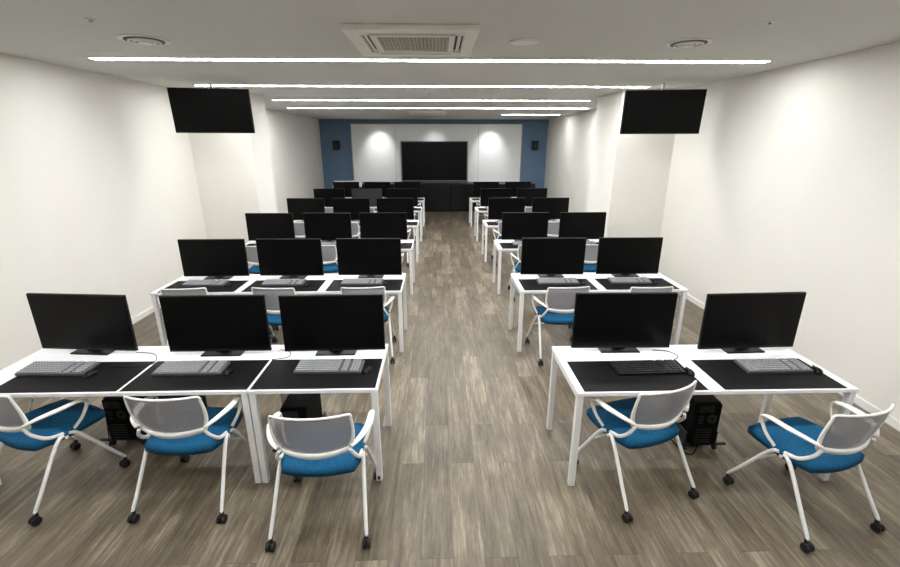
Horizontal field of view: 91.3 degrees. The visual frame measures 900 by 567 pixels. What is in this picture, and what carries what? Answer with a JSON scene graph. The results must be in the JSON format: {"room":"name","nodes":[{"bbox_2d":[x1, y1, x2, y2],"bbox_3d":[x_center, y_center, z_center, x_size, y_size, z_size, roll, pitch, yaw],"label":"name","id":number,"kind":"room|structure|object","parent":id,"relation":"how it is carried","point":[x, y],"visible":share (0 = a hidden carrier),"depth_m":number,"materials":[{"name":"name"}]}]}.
{"room":"computer lab","nodes":[
{"label":"computer lab","id":0,"kind":"room"},
{"bbox_2d":[0,53,324,369],"bbox_3d":[-4.194,-1.196,6.117,0.200,2.980,19.000,0,18,-1],"label":"wall","id":1,"kind":"structure","parent":0,"point":[99,190],"depth_m":5.01,"materials":[{"name":"paint"}]},
{"bbox_2d":[189,92,277,273],"bbox_3d":[-3.659,-1.669,7.609,0.950,2.980,0.800,0,18,-1],"label":"wall column","id":2,"kind":"structure","parent":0,"point":[234,172],"depth_m":7.25,"materials":[{"name":"paint"}]},
{"bbox_2d":[319,119,547,188],"bbox_3d":[-0.526,-4.068,15.172,7.630,2.980,0.200,0,18,-1],"label":"wall","id":3,"kind":"structure","parent":0,"point":[337,164],"depth_m":14.86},
{"bbox_2d":[350,123,522,182],"bbox_3d":[-0.437,-4.407,14.919,5.765,1.930,0.080,0,18,-1],"label":"whiteboard","id":4,"kind":"object","parent":3,"relation":"attached to","point":[494,149],"visible":0.73,"depth_m":14.85,"materials":[{"name":"ceramic"}]},
{"bbox_2d":[400,141,467,181],"bbox_3d":[-0.525,-4.130,14.905,2.280,1.330,0.091,0,18,-1],"label":"display","id":5,"kind":"object","parent":4,"relation":"attached to","point":[421,161],"visible":1,"depth_m":14.86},
{"bbox_2d":[0,211,899,566],"bbox_3d":[-0.280,0.241,6.681,8.030,0.100,19.000,0,18,-1],"label":"floor","id":6,"kind":"structure","parent":0,"point":[474,474],"depth_m":2.96,"materials":[{"name":"brown wood"}]},
{"bbox_2d":[0,395,129,525],"bbox_3d":[-2.669,0.957,2.875,0.613,0.837,0.592,6,19,20],"label":"office chair","id":7,"kind":"object","parent":6,"relation":"on","point":[47,425],"visible":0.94,"depth_m":2.76,"materials":[{"name":"fabric"}]},
{"bbox_2d":[100,396,154,446],"bbox_3d":[-2.469,0.999,3.441,0.380,0.414,0.429,0,18,-1],"label":"case","id":8,"kind":"object","parent":6,"relation":"on","point":[119,426],"visible":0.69,"depth_m":3.28,"materials":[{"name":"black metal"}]},
{"bbox_2d":[0,345,286,484],"bbox_3d":[-2.188,0.925,3.171,1.796,0.720,0.670,0,18,-1],"label":"computer desk","id":9,"kind":"object","parent":6,"relation":"on","point":[163,353],"visible":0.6,"depth_m":3.14,"materials":[{"name":"metal"}]},
{"bbox_2d":[0,361,154,392],"bbox_3d":[-2.494,0.619,2.937,0.790,0.004,0.400,0,18,-1],"label":"desk mat","id":10,"kind":"object","parent":9,"relation":"on","point":[108,379],"visible":0.72,"depth_m":2.87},
{"bbox_2d":[15,361,99,375],"bbox_3d":[-2.671,0.578,3.000,0.455,0.036,0.155,0,18,0],"label":"keyboard","id":11,"kind":"object","parent":10,"relation":"on","point":[37,368],"visible":1,"depth_m":2.98,"materials":[{"name":"grey plastic"}]},
{"bbox_2d":[26,293,137,354],"bbox_3d":[-2.654,0.282,3.237,0.730,0.464,0.150,1,18,3],"label":"computer monitor","id":12,"kind":"object","parent":9,"relation":"on","point":[90,324],"visible":1,"depth_m":3.17,"materials":[{"name":"black plastic"}]},
{"bbox_2d":[119,360,268,391],"bbox_3d":[-1.685,0.612,2.957,0.790,0.004,0.400,0,18,-1],"label":"desk mat","id":13,"kind":"object","parent":9,"relation":"on","point":[246,371],"visible":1,"depth_m":2.88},
{"bbox_2d":[152,361,230,375],"bbox_3d":[-1.761,0.577,3.004,0.455,0.036,0.156,0,18,-1],"label":"keyboard","id":14,"kind":"object","parent":13,"relation":"on","point":[176,368],"visible":1,"depth_m":2.98,"materials":[{"name":"grey plastic"}]},
{"bbox_2d":[159,294,271,356],"bbox_3d":[-1.679,0.290,3.214,0.730,0.464,0.150,0,18,-1],"label":"computer monitor","id":15,"kind":"object","parent":9,"relation":"on","point":[216,325],"visible":1,"depth_m":3.15,"materials":[{"name":"black plastic"}]},
{"bbox_2d":[160,287,208,345],"bbox_3d":[-2.689,0.379,4.695,0.613,0.837,0.592,-2,18,-5],"label":"office chair","id":16,"kind":"object","parent":6,"relation":"on","point":[188,291],"visible":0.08,"depth_m":4.38,"materials":[{"name":"white plastic"}]},
{"bbox_2d":[123,395,248,523],"bbox_3d":[-1.653,0.976,2.813,0.613,0.837,0.592,0,18,0],"label":"office chair","id":17,"kind":"object","parent":6,"relation":"on","point":[184,427],"visible":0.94,"depth_m":2.65,"materials":[{"name":"white plastic"}]},
{"bbox_2d":[150,274,336,345],"bbox_3d":[-2.239,0.335,5.029,1.796,0.720,0.670,0,18,-1],"label":"computer desk","id":18,"kind":"object","parent":6,"relation":"on","point":[252,278],"visible":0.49,"depth_m":4.76,"materials":[{"name":"metal"}]},
{"bbox_2d":[157,280,248,292],"bbox_3d":[-2.670,0.030,4.792,0.790,0.004,0.400,0,18,-1],"label":"desk mat","id":19,"kind":"object","parent":18,"relation":"on","point":[235,285],"visible":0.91,"depth_m":4.75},
{"bbox_2d":[181,280,229,286],"bbox_3d":[-2.686,-0.006,4.840,0.455,0.036,0.156,0,18,-1],"label":"keyboard","id":20,"kind":"object","parent":19,"relation":"on","point":[190,283],"visible":0.99,"depth_m":4.79,"materials":[{"name":"grey plastic"}]},
{"bbox_2d":[177,239,249,279],"bbox_3d":[-2.676,-0.289,5.039,0.730,0.464,0.150,-1,18,-2],"label":"computer monitor","id":21,"kind":"object","parent":18,"relation":"on","point":[212,258],"visible":1,"depth_m":4.97,"materials":[{"name":"black plastic"}]},
{"bbox_2d":[241,280,325,291],"bbox_3d":[-1.800,0.024,4.814,0.790,0.004,0.400,0,18,-1],"label":"desk mat","id":22,"kind":"object","parent":18,"relation":"on","point":[314,285],"visible":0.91,"depth_m":4.78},
{"bbox_2d":[261,279,306,285],"bbox_3d":[-1.834,-0.013,4.861,0.455,0.036,0.156,-1,18,-2],"label":"keyboard","id":23,"kind":"object","parent":22,"relation":"on","point":[268,282],"visible":1,"depth_m":4.82,"materials":[{"name":"grey plastic"}]},
{"bbox_2d":[255,239,323,278],"bbox_3d":[-1.819,-0.296,5.060,0.730,0.464,0.150,0,18,0],"label":"computer monitor","id":24,"kind":"object","parent":18,"relation":"on","point":[285,258],"visible":1,"depth_m":5.00,"materials":[{"name":"black plastic"}]},
{"bbox_2d":[246,246,259,273],"bbox_3d":[-2.725,-0.199,6.518,0.613,0.837,0.592,0,18,-1],"label":"office chair","id":25,"kind":"object","parent":6,"relation":"on","point":[252,257],"visible":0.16,"depth_m":6.28,"materials":[{"name":"white plastic"}]},
{"bbox_2d":[251,287,295,342],"bbox_3d":[-1.775,0.373,4.715,0.613,0.837,0.592,1,18,3],"label":"office chair","id":26,"kind":"object","parent":6,"relation":"on","point":[271,294],"visible":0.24,"depth_m":4.44,"materials":[{"name":"white plastic"}]},
{"bbox_2d":[272,393,325,453],"bbox_3d":[-1.115,1.036,3.322,0.380,0.414,0.429,0,18,-1],"label":"case","id":27,"kind":"object","parent":6,"relation":"on","point":[299,406],"visible":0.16,"depth_m":3.20,"materials":[{"name":"black metal"}]},
{"bbox_2d":[294,222,305,238],"bbox_3d":[-2.766,-0.789,8.379,0.613,0.837,0.592,-2,18,-6],"label":"office chair","id":28,"kind":"object","parent":6,"relation":"on","point":[298,226],"visible":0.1,"depth_m":8.11,"materials":[{"name":"white plastic"}]},
{"bbox_2d":[247,344,391,482],"bbox_3d":[-0.878,0.914,3.203,0.816,0.720,0.670,0,18,-1],"label":"computer desk","id":29,"kind":"object","parent":6,"relation":"on","point":[360,354],"visible":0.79,"depth_m":2.94,"materials":[{"name":"metal"}]},
{"bbox_2d":[250,358,382,389],"bbox_3d":[-0.875,0.606,2.978,0.790,0.004,0.400,0,18,-1],"label":"desk mat","id":30,"kind":"object","parent":29,"relation":"on","point":[278,374],"visible":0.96,"depth_m":2.90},
{"bbox_2d":[293,359,364,373],"bbox_3d":[-0.826,0.569,3.027,0.455,0.036,0.156,0,18,-1],"label":"keyboard","id":31,"kind":"object","parent":30,"relation":"on","point":[309,366],"visible":1,"depth_m":3.00,"materials":[{"name":"grey plastic"}]},
{"bbox_2d":[278,294,384,355],"bbox_3d":[-0.845,0.286,3.225,0.730,0.464,0.150,-1,18,-2],"label":"computer monitor","id":32,"kind":"object","parent":29,"relation":"on","point":[326,324],"visible":1,"depth_m":3.16,"materials":[{"name":"black plastic"}]},
{"bbox_2d":[265,410,379,551],"bbox_3d":[-0.758,1.031,2.640,0.613,0.837,0.592,-1,18,-2],"label":"office chair","id":33,"kind":"object","parent":6,"relation":"on","point":[332,445],"visible":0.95,"depth_m":2.45,"materials":[{"name":"blue fabric"}]},
{"bbox_2d":[321,245,337,273],"bbox_3d":[-1.844,-0.217,6.574,0.613,0.837,0.592,1,18,2],"label":"office chair","id":34,"kind":"object","parent":6,"relation":"on","point":[329,252],"visible":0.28,"depth_m":6.34,"materials":[{"name":"white plastic"}]},
{"bbox_2d":[324,273,406,351],"bbox_3d":[-0.929,0.325,5.061,0.816,0.720,0.670,0,18,-1],"label":"computer desk","id":35,"kind":"object","parent":6,"relation":"on","point":[403,276],"visible":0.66,"depth_m":5.00,"materials":[{"name":"metal"}]},
{"bbox_2d":[326,279,402,290],"bbox_3d":[-0.926,0.017,4.836,0.790,0.004,0.400,0,18,-1],"label":"desk mat","id":36,"kind":"object","parent":35,"relation":"on","point":[394,284],"visible":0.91,"depth_m":4.81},
{"bbox_2d":[340,278,383,284],"bbox_3d":[-0.972,-0.019,4.883,0.455,0.036,0.155,0,18,0],"label":"keyboard","id":37,"kind":"object","parent":36,"relation":"on","point":[349,281],"visible":1,"depth_m":4.85,"materials":[{"name":"grey plastic"}]},
{"bbox_2d":[336,238,401,277],"bbox_3d":[-0.922,-0.303,5.083,0.730,0.464,0.150,0,18,-1],"label":"computer monitor","id":38,"kind":"object","parent":35,"relation":"on","point":[363,257],"visible":0.99,"depth_m":5.02,"materials":[{"name":"black plastic"}]},
{"bbox_2d":[341,286,396,363],"bbox_3d":[-0.894,0.367,4.735,0.613,0.837,0.592,-1,18,-4],"label":"office chair","id":39,"kind":"object","parent":6,"relation":"on","point":[344,290],"visible":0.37,"depth_m":4.52,"materials":[{"name":"white plastic"}]},
{"bbox_2d":[401,240,414,294],"bbox_3d":[-0.980,-0.265,6.920,0.816,0.720,0.670,0,18,-1],"label":"computer desk","id":40,"kind":"object","parent":6,"relation":"on","point":[411,251],"visible":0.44,"depth_m":6.70,"materials":[{"name":"metal"}]},
{"bbox_2d":[359,212,406,239],"bbox_3d":[-1.042,-0.892,6.939,0.730,0.464,0.150,0,18,-2],"label":"computer monitor","id":41,"kind":"object","parent":40,"relation":"on","point":[372,225],"visible":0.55,"depth_m":6.87,"materials":[{"name":"black plastic"}]},
{"bbox_2d":[407,220,419,261],"bbox_3d":[-1.031,-0.854,8.778,0.816,0.720,0.670,0,18,-1],"label":"computer desk","id":42,"kind":"object","parent":6,"relation":"on","point":[417,226],"visible":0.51,"depth_m":8.55,"materials":[{"name":"metal"}]},
{"bbox_2d":[376,198,413,219],"bbox_3d":[-1.087,-1.481,8.797,0.730,0.464,0.150,0,18,0],"label":"computer monitor","id":43,"kind":"object","parent":42,"relation":"on","point":[384,205],"visible":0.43,"depth_m":8.72,"materials":[{"name":"black plastic"}]},
{"bbox_2d":[414,207,422,240],"bbox_3d":[-1.082,-1.444,10.636,0.816,0.720,0.670,0,18,-1],"label":"computer desk","id":44,"kind":"object","parent":6,"relation":"on","point":[420,212],"visible":0.38,"depth_m":10.38,"materials":[{"name":"metal"}]},
{"bbox_2d":[387,188,417,206],"bbox_3d":[-1.144,-2.071,10.655,0.730,0.464,0.150,0,18,0],"label":"computer monitor","id":45,"kind":"object","parent":44,"relation":"on","point":[391,192],"visible":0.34,"depth_m":10.56,"materials":[{"name":"black plastic"}]},
{"bbox_2d":[418,198,424,225],"bbox_3d":[-1.133,-2.033,12.494,0.816,0.720,0.670,0,18,-1],"label":"computer desk","id":46,"kind":"object","parent":6,"relation":"on","point":[422,201],"visible":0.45,"depth_m":12.25,"materials":[{"name":"metal"}]},
{"bbox_2d":[394,182,420,196],"bbox_3d":[-1.200,-2.660,12.513,0.730,0.464,0.150,0,18,0],"label":"computer monitor","id":47,"kind":"object","parent":46,"relation":"on","point":[397,184],"visible":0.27,"depth_m":12.41,"materials":[{"name":"black plastic"}]},
{"bbox_2d":[423,183,450,211],"bbox_3d":[-0.449,-2.945,15.037,0.945,0.920,0.439,0,18,-1],"label":"storage cabinet","id":48,"kind":"object","parent":6,"relation":"on","point":[437,196],"visible":0.9,"depth_m":14.85,"materials":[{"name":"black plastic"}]},
{"bbox_2d":[451,183,478,211],"bbox_3d":[0.501,-2.952,15.061,0.945,0.920,0.439,0,18,-1],"label":"storage cabinet","id":49,"kind":"object","parent":6,"relation":"on","point":[461,193],"visible":0.77,"depth_m":14.87,"materials":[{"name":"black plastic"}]},
{"bbox_2d":[469,198,479,225],"bbox_3d":[1.462,-2.044,12.530,1.796,0.720,0.670,0,18,-1],"label":"computer desk","id":50,"kind":"object","parent":6,"relation":"on","point":[470,199],"visible":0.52,"depth_m":12.32,"materials":[{"name":"metal"}]},
{"bbox_2d":[473,182,498,196],"bbox_3d":[1.024,-2.669,12.540,0.730,0.464,0.150,0,18,0],"label":"computer monitor","id":51,"kind":"object","parent":50,"relation":"on","point":[477,186],"visible":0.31,"depth_m":12.45,"materials":[{"name":"black plastic"}]},
{"bbox_2d":[505,182,530,196],"bbox_3d":[1.924,-2.676,12.563,0.730,0.464,0.150,0,18,-2],"label":"computer monitor","id":52,"kind":"object","parent":50,"relation":"on","point":[513,185],"visible":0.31,"depth_m":12.47,"materials":[{"name":"black plastic"}]},
{"bbox_2d":[474,207,486,240],"bbox_3d":[1.513,-1.455,10.672,1.796,0.720,0.670,0,18,-1],"label":"computer desk","id":53,"kind":"object","parent":6,"relation":"on","point":[476,208],"visible":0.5,"depth_m":10.42,"materials":[{"name":"metal"}]},
{"bbox_2d":[480,188,510,205],"bbox_3d":[1.097,-2.079,10.683,0.730,0.464,0.150,0,18,-2],"label":"computer monitor","id":54,"kind":"object","parent":53,"relation":"on","point":[485,193],"visible":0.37,"depth_m":10.59,"materials":[{"name":"black plastic"}]},
{"bbox_2d":[517,188,546,206],"bbox_3d":[1.979,-2.086,10.705,0.730,0.464,0.150,-1,18,-3],"label":"computer monitor","id":55,"kind":"object","parent":53,"relation":"on","point":[528,194],"visible":0.54,"depth_m":10.62,"materials":[{"name":"black plastic"}]},
{"bbox_2d":[482,220,497,261],"bbox_3d":[1.564,-0.866,8.814,1.796,0.720,0.670,0,18,-1],"label":"computer desk","id":56,"kind":"object","parent":6,"relation":"on","point":[484,224],"visible":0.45,"depth_m":8.57,"materials":[{"name":"metal"}]},
{"bbox_2d":[488,198,524,219],"bbox_3d":[1.127,-1.490,8.824,0.730,0.464,0.150,0,18,-2],"label":"computer monitor","id":57,"kind":"object","parent":56,"relation":"on","point":[496,206],"visible":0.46,"depth_m":8.75,"materials":[{"name":"black plastic"}]},
{"bbox_2d":[532,198,568,220],"bbox_3d":[2.005,-1.497,8.846,0.730,0.464,0.150,0,18,-1],"label":"computer monitor","id":58,"kind":"object","parent":56,"relation":"on","point":[554,206],"visible":0.6,"depth_m":8.77,"materials":[{"name":"black plastic"}]},
{"bbox_2d":[507,245,521,300],"bbox_3d":[1.202,-0.218,6.580,0.613,0.837,0.592,0,18,1],"label":"office chair","id":59,"kind":"object","parent":6,"relation":"on","point":[517,265],"visible":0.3,"depth_m":6.46,"materials":[{"name":"white plastic"}]},
{"bbox_2d":[493,239,598,294],"bbox_3d":[1.615,-0.276,6.956,1.796,0.720,0.670,0,18,-1],"label":"computer desk","id":60,"kind":"object","parent":6,"relation":"on","point":[497,245],"visible":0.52,"depth_m":6.73,"materials":[{"name":"metal"}]},
{"bbox_2d":[501,212,548,241],"bbox_3d":[1.175,-0.900,6.966,0.730,0.464,0.150,-1,18,-2],"label":"computer monitor","id":61,"kind":"object","parent":60,"relation":"on","point":[516,226],"visible":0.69,"depth_m":6.90,"materials":[{"name":"black plastic"}]},
{"bbox_2d":[558,212,606,240],"bbox_3d":[2.082,-0.908,6.989,0.730,0.464,0.150,-1,18,-2],"label":"computer monitor","id":62,"kind":"object","parent":60,"relation":"on","point":[589,225],"visible":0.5,"depth_m":6.92,"materials":[{"name":"black plastic"}]},
{"bbox_2d":[547,222,558,237],"bbox_3d":[2.003,-0.815,8.460,0.613,0.837,0.592,0,18,1],"label":"office chair","id":63,"kind":"object","parent":6,"relation":"on","point":[553,227],"visible":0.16,"depth_m":8.20,"materials":[{"name":"white plastic"}]},
{"bbox_2d":[525,286,589,365],"bbox_3d":[1.186,0.366,4.738,0.613,0.837,0.592,-2,18,-5],"label":"office chair","id":64,"kind":"object","parent":6,"relation":"on","point":[558,309],"visible":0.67,"depth_m":4.52,"materials":[{"name":"white plastic"}]},
{"bbox_2d":[583,244,597,271],"bbox_3d":[2.072,-0.230,6.614,0.613,0.837,0.592,0,18,2],"label":"office chair","id":65,"kind":"object","parent":6,"relation":"on","point":[591,251],"visible":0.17,"depth_m":6.37,"materials":[{"name":"white plastic"}]},
{"bbox_2d":[509,272,687,351],"bbox_3d":[1.636,0.314,5.097,1.796,0.720,0.670,0,18,-1],"label":"computer desk","id":66,"kind":"object","parent":6,"relation":"on","point":[591,277],"visible":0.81,"depth_m":4.87,"materials":[{"name":"metal"}]},
{"bbox_2d":[520,238,586,277],"bbox_3d":[1.183,-0.311,5.107,0.730,0.464,0.150,0,18,-1],"label":"computer monitor","id":67,"kind":"object","parent":66,"relation":"on","point":[542,257],"visible":1,"depth_m":5.04,"materials":[{"name":"black plastic"}]},
{"bbox_2d":[518,279,597,289],"bbox_3d":[1.179,0.009,4.860,0.790,0.004,0.400,0,18,-1],"label":"desk mat","id":68,"kind":"object","parent":66,"relation":"on","point":[527,284],"visible":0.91,"depth_m":4.81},
{"bbox_2d":[536,278,579,284],"bbox_3d":[1.200,-0.028,4.908,0.455,0.036,0.156,-1,18,-2],"label":"keyboard","id":69,"kind":"object","parent":68,"relation":"on","point":[541,281],"visible":1,"depth_m":4.87,"materials":[{"name":"grey plastic"}]},
{"bbox_2d":[595,237,662,276],"bbox_3d":[2.063,-0.318,5.129,0.730,0.464,0.150,0,18,-1],"label":"computer monitor","id":70,"kind":"object","parent":66,"relation":"on","point":[616,256],"visible":0.99,"depth_m":5.06,"materials":[{"name":"black plastic"}]},
{"bbox_2d":[595,278,678,289],"bbox_3d":[2.059,0.002,4.882,0.790,0.004,0.400,0,18,-1],"label":"desk mat","id":71,"kind":"object","parent":66,"relation":"on","point":[604,282],"visible":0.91,"depth_m":4.81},
{"bbox_2d":[607,277,652,283],"bbox_3d":[2.012,-0.034,4.929,0.455,0.036,0.155,0,18,-1],"label":"keyboard","id":72,"kind":"object","parent":71,"relation":"on","point":[613,280],"visible":1,"depth_m":4.89,"materials":[{"name":"grey plastic"}]},
{"bbox_2d":[577,380,699,522],"bbox_3d":[1.239,0.950,2.896,0.613,0.837,0.592,-6,19,-20],"label":"office chair","id":73,"kind":"object","parent":6,"relation":"on","point":[649,419],"visible":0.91,"depth_m":2.73,"materials":[{"name":"white plastic"}]},
{"bbox_2d":[629,286,672,291],"bbox_3d":[2.038,0.364,4.742,0.613,0.837,0.592,-1,18,-3],"label":"office chair","id":74,"kind":"object","parent":6,"relation":"on","point":[632,289],"visible":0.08,"depth_m":4.42,"materials":[{"name":"white plastic"}]},
{"bbox_2d":[671,395,725,454],"bbox_3d":[1.874,1.016,3.387,0.380,0.414,0.429,0,18,-1],"label":"case","id":75,"kind":"object","parent":6,"relation":"on","point":[700,425],"visible":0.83,"depth_m":3.24,"materials":[{"name":"black metal"}]},
{"bbox_2d":[546,345,858,485],"bbox_3d":[1.688,0.918,3.191,1.796,0.720,0.670,0,18,-1],"label":"computer desk","id":76,"kind":"object","parent":6,"relation":"on","point":[561,355],"visible":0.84,"depth_m":3.17,"materials":[{"name":"metal"}]},
{"bbox_2d":[571,292,677,352],"bbox_3d":[1.267,0.272,3.269,0.730,0.464,0.150,0,18,0],"label":"computer monitor","id":77,"kind":"object","parent":76,"relation":"on","point":[609,322],"visible":1,"depth_m":3.20,"materials":[{"name":"black plastic"}]},
{"bbox_2d":[567,360,708,391],"bbox_3d":[1.232,0.614,2.954,0.790,0.004,0.400,0,18,-1],"label":"desk mat","id":78,"kind":"object","parent":76,"relation":"on","point":[593,376],"visible":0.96,"depth_m":2.88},
{"bbox_2d":[610,359,684,375],"bbox_3d":[1.350,0.573,3.015,0.455,0.036,0.156,-1,18,-3],"label":"keyboard","id":79,"kind":"object","parent":78,"relation":"on","point":[631,367],"visible":1,"depth_m":2.99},
{"bbox_2d":[697,292,806,353],"bbox_3d":[2.194,0.274,3.263,0.730,0.464,0.150,-1,18,-3],"label":"computer monitor","id":80,"kind":"object","parent":76,"relation":"on","point":[733,323],"visible":1,"depth_m":3.20,"materials":[{"name":"black plastic"}]},
{"bbox_2d":[691,359,846,389],"bbox_3d":[2.126,0.607,2.976,0.790,0.004,0.400,0,18,-1],"label":"desk mat","id":81,"kind":"object","parent":76,"relation":"on","point":[725,372],"visible":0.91,"depth_m":2.90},
{"bbox_2d":[734,358,813,373],"bbox_3d":[2.229,0.566,3.037,0.455,0.036,0.156,-1,18,-2],"label":"keyboard","id":82,"kind":"object","parent":81,"relation":"on","point":[771,365],"visible":1,"depth_m":3.01,"materials":[{"name":"grey plastic"}]},
{"bbox_2d":[723,401,894,552],"bbox_3d":[2.214,1.018,2.681,0.613,0.837,0.592,-4,18,-14],"label":"office chair","id":83,"kind":"object","parent":6,"relation":"on","point":[809,446],"visible":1,"depth_m":2.54,"materials":[{"name":"fabric"}]},
{"bbox_3d":[-2.290,-0.254,6.887,1.796,0.720,0.670,0,18,-1],"label":"computer desk","id":84,"kind":"object","parent":6,"relation":"on","visible":0},
{"bbox_2d":[245,213,294,240],"bbox_3d":[-2.792,-0.878,6.896,0.730,0.464,0.150,0,18,0],"label":"computer monitor","id":85,"kind":"object","parent":84,"relation":"on","point":[259,225],"visible":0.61,"depth_m":6.83,"materials":[{"name":"black plastic"}]},
{"bbox_2d":[303,213,351,241],"bbox_3d":[-1.905,-0.885,6.918,0.730,0.464,0.150,0,18,-1],"label":"computer monitor","id":86,"kind":"object","parent":84,"relation":"on","point":[327,227],"visible":0.85,"depth_m":6.85,"materials":[{"name":"black plastic"}]},
{"bbox_3d":[-2.341,-0.844,8.745,1.796,0.720,0.670,0,18,-1],"label":"computer desk","id":87,"kind":"object","parent":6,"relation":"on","visible":0},
{"bbox_2d":[286,198,324,220],"bbox_3d":[-2.843,-1.468,8.754,0.730,0.464,0.150,0,18,0],"label":"computer monitor","id":88,"kind":"object","parent":87,"relation":"on","point":[297,206],"visible":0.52,"depth_m":8.67,"materials":[{"name":"black plastic"}]},
{"bbox_2d":[332,198,369,220],"bbox_3d":[-1.952,-1.475,8.776,0.730,0.464,0.150,0,18,-1],"label":"computer monitor","id":89,"kind":"object","parent":87,"relation":"on","point":[354,206],"visible":0.66,"depth_m":8.69,"materials":[{"name":"black plastic"}]},
{"bbox_3d":[-2.392,-1.433,10.603,1.796,0.720,0.670,0,18,-1],"label":"computer desk","id":90,"kind":"object","parent":6,"relation":"on","visible":0},
{"bbox_2d":[313,189,344,206],"bbox_3d":[-2.892,-2.057,10.612,0.730,0.464,0.150,-1,18,-3],"label":"computer monitor","id":91,"kind":"object","parent":90,"relation":"on","point":[327,194],"visible":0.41,"depth_m":10.53,"materials":[{"name":"black plastic"}]},
{"bbox_2d":[351,188,381,206],"bbox_3d":[-1.997,-2.064,10.634,0.730,0.464,0.150,0,18,-1],"label":"computer monitor","id":92,"kind":"object","parent":90,"relation":"on","point":[372,193],"visible":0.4,"depth_m":10.54,"materials":[{"name":"black plastic"}]},
{"bbox_3d":[-2.443,-2.023,12.461,1.796,0.720,0.670,0,18,-1],"label":"computer desk","id":93,"kind":"object","parent":6,"relation":"on","visible":0},
{"bbox_2d":[333,182,358,196],"bbox_3d":[-2.921,-2.647,12.470,0.730,0.464,0.150,0,18,0],"label":"computer monitor","id":94,"kind":"object","parent":93,"relation":"on","point":[347,186],"visible":0.43,"depth_m":12.38,"materials":[{"name":"black plastic"}]},
{"bbox_2d":[364,182,389,196],"bbox_3d":[-2.049,-2.653,12.492,0.730,0.464,0.150,0,18,0],"label":"computer monitor","id":95,"kind":"object","parent":93,"relation":"on","point":[384,185],"visible":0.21,"depth_m":12.39,"materials":[{"name":"black plastic"}]},
{"bbox_2d":[0,0,899,118],"bbox_3d":[-0.280,-2.695,5.749,8.030,0.100,19.000,0,18,-1],"label":"ceiling","id":96,"kind":"structure","parent":0,"point":[57,32],"depth_m":3.48,"materials":[{"name":"paint"}]},
{"bbox_2d":[117,34,170,45],"bbox_3d":[-2.392,-1.896,3.447,0.350,0.030,0.350,0,18,-1],"label":"ceiling vent","id":97,"kind":"object","parent":96,"relation":"in","point":[146,40],"visible":1,"depth_m":3.39,"materials":[{"name":"white plastic"}]},
{"bbox_2d":[167,82,254,132],"bbox_3d":[-3.168,-2.353,5.880,0.985,0.650,0.184,-4,18,-11],"label":"television","id":98,"kind":"object","parent":96,"relation":"hanging from","point":[194,110],"visible":0.93,"depth_m":5.83,"materials":[{"name":"black plastic"}]},
{"bbox_2d":[341,23,479,56],"bbox_3d":[-0.281,-1.893,3.453,0.950,0.040,0.950,0,18,-1],"label":"air conditioner","id":99,"kind":"object","parent":96,"relation":"attached to","point":[424,40],"visible":1,"depth_m":3.32,"materials":[{"name":"plastic"}]},
{"bbox_2d":[377,37,448,50],"bbox_3d":[-0.281,-1.892,3.453,0.535,0.019,0.535,0,18,-1],"label":"grille","id":100,"kind":"object","parent":99,"relation":"attached to","point":[383,43],"depth_m":3.45,"materials":[{"name":"plastic"}]},
{"bbox_2d":[192,84,651,87],"bbox_3d":[-0.352,-2.782,6.202,6.400,0.008,0.140,0,18,-1],"label":"recessed light","id":101,"kind":"object","parent":96,"relation":"in","point":[192,84],"visible":1,"depth_m":6.21,"materials":[{"name":"white"}]},
{"bbox_2d":[85,57,773,63],"bbox_3d":[-0.134,-2.172,4.282,6.590,0.008,0.140,0,18,-1],"label":"recessed light","id":102,"kind":"object","parent":96,"relation":"in","point":[93,58],"visible":1,"depth_m":4.28,"materials":[{"name":"white"}]},
{"bbox_2d":[271,99,590,100],"bbox_3d":[-0.322,-3.420,8.215,5.930,0.008,0.140,0,18,-1],"label":"recessed light","id":103,"kind":"object","parent":96,"relation":"in","point":[271,99],"visible":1,"depth_m":8.22,"materials":[{"name":"white"}]},
{"bbox_2d":[344,100,526,100],"bbox_3d":[-0.322,-3.421,8.215,5.900,0.006,0.112,0,18,-1],"label":"diffuser","id":104,"kind":"object","parent":103,"relation":"attached to","point":[344,100],"depth_m":8.23,"materials":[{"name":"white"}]},
{"bbox_2d":[286,107,588,108],"bbox_3d":[-0.246,-3.989,10.009,6.860,0.008,0.140,0,18,-1],"label":"recessed light","id":105,"kind":"object","parent":96,"relation":"in","point":[286,107],"visible":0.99,"depth_m":10.08,"materials":[{"name":"white"}]},
{"bbox_2d":[510,38,539,45],"bbox_3d":[0.597,-1.929,3.518,0.240,0.011,0.240,0,18,-1],"label":"access cover","id":106,"kind":"object","parent":96,"relation":"attached to","point":[522,41],"visible":1,"depth_m":3.49,"materials":[{"name":"white plastic"}]},
{"bbox_2d":[620,83,706,133],"bbox_3d":[2.865,-2.372,5.956,1.020,0.660,0.184,3,18,8],"label":"television","id":107,"kind":"object","parent":96,"relation":"hanging from","point":[662,111],"visible":0.94,"depth_m":5.91,"materials":[{"name":"black plastic"}]},
{"bbox_2d":[665,38,712,48],"bbox_3d":[1.927,-1.930,3.555,0.340,0.030,0.340,0,18,-1],"label":"ceiling vent","id":108,"kind":"object","parent":96,"relation":"in","point":[687,43],"visible":1,"depth_m":3.49,"materials":[{"name":"white plastic"}]},
{"bbox_2d":[587,90,674,272],"bbox_3d":[3.047,-1.676,7.633,0.900,2.980,1.100,0,18,-1],"label":"wall column","id":109,"kind":"structure","parent":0,"point":[629,176],"depth_m":7.14,"materials":[{"name":"paint"}]},
{"bbox_2d":[544,42,899,420],"bbox_3d":[3.634,-1.258,6.312,0.200,2.980,19.000,0,18,-1],"label":"wall","id":110,"kind":"structure","parent":0,"point":[789,180],"depth_m":4.45,"materials":[{"name":"paint"}]},
{"bbox_2d":[678,293,899,430],"bbox_3d":[3.638,1.407,2.724,0.012,0.070,10.150,0,18,-1],"label":"baseboard","id":111,"kind":"structure","parent":110,"relation":"attached to","point":[870,408],"depth_m":3.81,"materials":[{"name":"white plastic"}]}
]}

